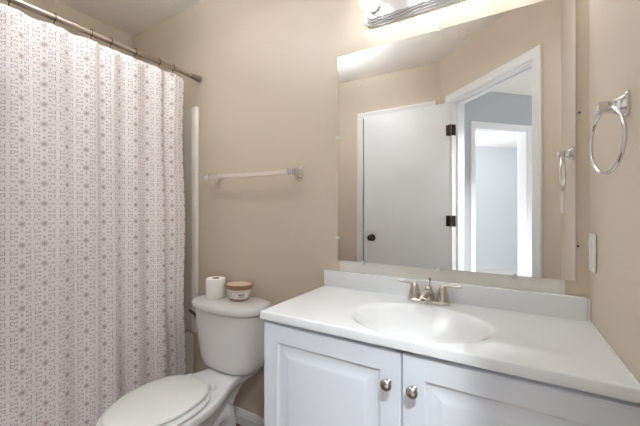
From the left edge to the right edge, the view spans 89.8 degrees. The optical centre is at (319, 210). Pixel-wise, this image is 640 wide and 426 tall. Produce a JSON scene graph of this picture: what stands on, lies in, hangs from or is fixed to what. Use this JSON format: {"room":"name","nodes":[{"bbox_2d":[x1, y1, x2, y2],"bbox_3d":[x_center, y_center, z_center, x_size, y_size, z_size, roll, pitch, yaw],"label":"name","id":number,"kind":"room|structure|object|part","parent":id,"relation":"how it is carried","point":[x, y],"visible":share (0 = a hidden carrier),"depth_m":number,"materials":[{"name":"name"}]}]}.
{"room":"bathroom","nodes":[
{"label":"bathroom","id":0,"kind":"room"},
{"bbox_2d":[0,0,131,56],"bbox_3d":[-1.824,-0.047,1.632,0.100,2.434,1.661,0,0,31],"label":"wall","id":1,"kind":"structure","parent":0,"point":[52,6],"depth_m":2.03,"materials":[{"name":"beige paint"}]},
{"bbox_2d":[55,0,203,35],"bbox_3d":[-0.958,-1.304,-1.903,8.700,0.080,7.150,0,0,31],"label":"ceiling","id":2,"kind":"structure","parent":0,"point":[131,17],"depth_m":2.02,"materials":[{"name":"white paint"}]},
{"bbox_2d":[132,0,588,417],"bbox_3d":[-0.229,-0.047,1.707,2.764,2.434,0.100,0,0,31],"label":"wall","id":3,"kind":"structure","parent":0,"point":[266,96],"depth_m":1.65,"materials":[{"name":"beige paint"}]},
{"bbox_2d":[183,106,198,332],"bbox_3d":[-1.442,0.051,1.462,0.727,1.363,1.557,0,0,31],"label":"shower surround","id":4,"kind":"object","parent":3,"relation":"attached to","point":[190,116],"visible":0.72,"depth_m":1.97,"materials":[{"name":"white plastic"}]},
{"bbox_3d":[-1.062,0.051,2.136,0.666,1.363,0.010,0,0,31],"label":"panel","id":5,"kind":"part","parent":4,"relation":"part of","materials":[{"name":"white plastic"}]},
{"bbox_2d":[234,405,263,425],"bbox_3d":[-0.353,1.129,1.715,0.920,0.081,0.013,0,0,31],"label":"baseboard","id":6,"kind":"structure","parent":3,"relation":"attached to","point":[243,417],"depth_m":1.74,"materials":[{"name":"white paint"}]},
{"bbox_2d":[204,167,302,183],"bbox_3d":[-0.372,-0.187,1.684,0.623,0.056,0.084,0,0,31],"label":"towel bar","id":7,"kind":"object","parent":3,"relation":"attached to","point":[297,172],"visible":1,"depth_m":1.60,"materials":[{"name":"silver metal"}]},
{"bbox_3d":[-0.614,-0.187,1.828,0.048,0.056,0.084,0,0,31],"label":"post","id":8,"kind":"part","parent":7,"relation":"part of","materials":[{"name":"silver metal"}]},
{"bbox_3d":[-0.125,-0.187,1.537,0.048,0.056,0.084,0,0,31],"label":"post","id":9,"kind":"part","parent":7,"relation":"part of","materials":[{"name":"silver metal"}]},
{"bbox_2d":[359,0,462,27],"bbox_3d":[0.433,-0.840,1.170,0.652,0.114,0.145,0,0,31],"label":"vanity light","id":10,"kind":"object","parent":3,"relation":"attached to","point":[377,13],"visible":1,"depth_m":1.28,"materials":[{"name":"silver metal"}]},
{"bbox_2d":[359,0,380,14],"bbox_3d":[0.204,-0.836,1.285,0.080,0.080,0.109,0,0,31],"label":"bulb","id":11,"kind":"object","parent":10,"relation":"attached to","point":[370,7],"depth_m":1.27,"materials":[{"name":"white glass"}]},
{"bbox_2d":[340,260,564,293],"bbox_3d":[0.442,0.248,1.249,0.818,0.047,0.001,0,0,31],"label":"wall strip","id":12,"kind":"object","parent":3,"relation":"attached to","point":[555,286],"visible":1,"depth_m":1.20,"materials":[{"name":"white"}]},
{"bbox_2d":[336,0,575,280],"bbox_3d":[0.443,-0.237,1.241,0.862,0.942,0.012,0,0,31],"label":"wall mirror","id":13,"kind":"object","parent":3,"relation":"attached to","point":[457,143],"visible":1,"depth_m":1.19,"materials":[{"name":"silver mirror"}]},
{"bbox_2d":[324,269,587,320],"bbox_3d":[0.429,0.307,1.245,0.948,0.076,0.020,0,0,31],"label":"backsplash","id":14,"kind":"structure","parent":3,"relation":"attached to","point":[573,307],"depth_m":1.14,"materials":[{"name":"stone"}]},
{"bbox_2d":[589,0,639,403],"bbox_3d":[0.688,-0.047,0.629,0.100,2.434,0.817,0,0,30],"label":"wall","id":15,"kind":"structure","parent":0,"point":[614,25],"depth_m":0.77,"materials":[{"name":"beige paint"}]},
{"bbox_2d":[588,233,595,272],"bbox_3d":[0.811,0.124,0.958,0.010,0.114,0.070,0,0,31],"label":"switch plate","id":16,"kind":"object","parent":15,"relation":"attached to","point":[592,237],"visible":1,"depth_m":0.94,"materials":[{"name":"plastic"}]},
{"bbox_2d":[589,90,629,174],"bbox_3d":[0.647,-0.170,0.715,0.053,0.178,0.149,0,0,31],"label":"towel ring","id":17,"kind":"object","parent":15,"relation":"attached to","point":[620,106],"visible":1,"depth_m":0.70,"materials":[{"name":"silver metal"}]},
{"bbox_3d":[-0.660,1.200,0.975,2.772,0.060,1.800,0,0,31],"label":"floor","id":18,"kind":"structure","parent":0,"visible":0},
{"bbox_2d":[95,292,271,425],"bbox_3d":[-0.587,0.808,1.412,0.444,0.722,0.743,0,0,31],"label":"toilet","id":19,"kind":"object","parent":18,"relation":"on","point":[230,333],"visible":0.91,"depth_m":1.48,"materials":[{"name":"ceramic"}]},
{"bbox_3d":[-0.648,0.774,1.264,0.342,0.018,0.403,0,0,31],"label":"seat","id":20,"kind":"part","parent":19,"relation":"part of","materials":[{"name":"plastic"}]},
{"bbox_3d":[-0.643,0.752,1.272,0.308,0.022,0.383,0,0,31],"label":"seat lid","id":21,"kind":"part","parent":19,"relation":"part of","materials":[{"name":"plastic"}]},
{"bbox_2d":[206,276,224,299],"bbox_3d":[-0.540,0.396,1.659,0.096,0.100,0.096,0,0,31],"label":"toilet paper roll","id":22,"kind":"object","parent":19,"relation":"on","point":[215,285],"visible":0.99,"depth_m":1.62,"materials":[{"name":"white paper"}]},
{"bbox_3d":[-0.455,0.636,1.627,0.412,0.290,0.220,0,0,31],"label":"tank","id":23,"kind":"part","parent":19,"relation":"part of","materials":[{"name":"ceramic"}]},
{"bbox_3d":[-0.457,0.469,1.624,0.438,0.044,0.245,0,0,31],"label":"tank lid","id":24,"kind":"part","parent":19,"relation":"part of","materials":[{"name":"ceramic"}]},
{"bbox_2d":[225,281,252,301],"bbox_3d":[-0.409,0.406,1.621,0.153,0.081,0.127,0,0,31],"label":"candle jar","id":25,"kind":"object","parent":19,"relation":"on","point":[237,291],"visible":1,"depth_m":1.58,"materials":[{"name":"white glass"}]},
{"bbox_2d":[185,330,193,374],"bbox_3d":[-1.454,0.952,1.470,0.693,0.434,1.553,0,0,31],"label":"bathtub","id":26,"kind":"object","parent":18,"relation":"on","point":[189,335],"visible":0.08,"depth_m":1.93,"materials":[{"name":"white plastic"}]},
{"bbox_2d":[264,320,639,425],"bbox_3d":[0.322,0.770,1.043,0.958,0.798,0.474,0,0,31],"label":"vanity cabinet","id":27,"kind":"object","parent":18,"relation":"on","point":[312,378],"visible":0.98,"depth_m":0.87,"materials":[{"name":"white paint"}]},
{"bbox_3d":[0.017,0.720,0.997,0.480,0.670,0.019,0,0,31],"label":"door","id":28,"kind":"part","parent":27,"relation":"part of","materials":[{"name":"white paint"}]},
{"bbox_3d":[0.180,0.470,0.870,0.032,0.032,0.032,0,0,31],"label":"knob","id":29,"kind":"part","parent":27,"relation":"part of","materials":[{"name":"silver metal"}]},
{"bbox_3d":[0.240,0.470,0.835,0.032,0.032,0.032,0,0,31],"label":"knob","id":30,"kind":"part","parent":27,"relation":"part of","materials":[{"name":"silver metal"}]},
{"bbox_2d":[260,269,639,402],"bbox_3d":[0.324,0.367,1.054,0.963,0.195,0.455,0,0,31],"label":"countertop","id":31,"kind":"structure","parent":27,"relation":"on","point":[552,338],"depth_m":1.00,"materials":[{"name":"stone"}]},
{"bbox_2d":[397,277,461,306],"bbox_3d":[0.387,0.297,1.167,0.233,0.091,0.130,0,0,31],"label":"sink faucet","id":32,"kind":"object","parent":31,"relation":"on","point":[427,295],"visible":1,"depth_m":1.17,"materials":[{"name":"silver metal"}]},
{"bbox_3d":[0.334,0.273,1.237,0.072,0.020,0.015,0,0,24],"label":"lever","id":33,"kind":"part","parent":32,"relation":"part of","materials":[{"name":"silver metal"}]},
{"bbox_3d":[0.362,0.300,1.225,0.047,0.060,0.047,0,0,31],"label":"handle","id":34,"kind":"part","parent":32,"relation":"part of","materials":[{"name":"silver metal"}]},
{"bbox_3d":[0.385,0.303,1.164,0.043,0.054,0.124,0,0,31],"label":"spout","id":35,"kind":"part","parent":32,"relation":"part of","materials":[{"name":"silver metal"}]},
{"bbox_3d":[0.450,0.300,1.173,0.047,0.060,0.047,0,0,31],"label":"handle","id":36,"kind":"part","parent":32,"relation":"part of","materials":[{"name":"silver metal"}]},
{"bbox_3d":[0.473,0.273,1.154,0.072,0.020,0.015,0,0,38],"label":"lever","id":37,"kind":"part","parent":32,"relation":"part of","materials":[{"name":"silver metal"}]},
{"bbox_3d":[0.430,0.720,0.751,0.475,0.670,0.019,0,0,31],"label":"door","id":38,"kind":"part","parent":27,"relation":"part of","materials":[{"name":"white paint"}]},
{"bbox_3d":[-1.392,-0.047,0.466,1.835,2.434,0.100,0,0,31],"label":"wall","id":39,"kind":"structure","parent":0,"visible":0},
{"bbox_2d":[5,0,201,81],"bbox_3d":[-1.127,-0.798,1.275,0.040,0.040,1.557,0,0,31],"label":"shower curtain rod","id":40,"kind":"object","parent":39,"relation":"attached to","point":[20,3],"visible":1,"depth_m":1.46,"materials":[{"name":"metal"}]},
{"bbox_2d":[0,3,185,425],"bbox_3d":[-1.129,0.164,1.246,0.060,1.862,1.387,0,0,31],"label":"shower curtain","id":41,"kind":"object","parent":40,"relation":"hanging from","point":[92,195],"visible":0.96,"depth_m":1.41,"materials":[{"name":"fabric"}]}
]}

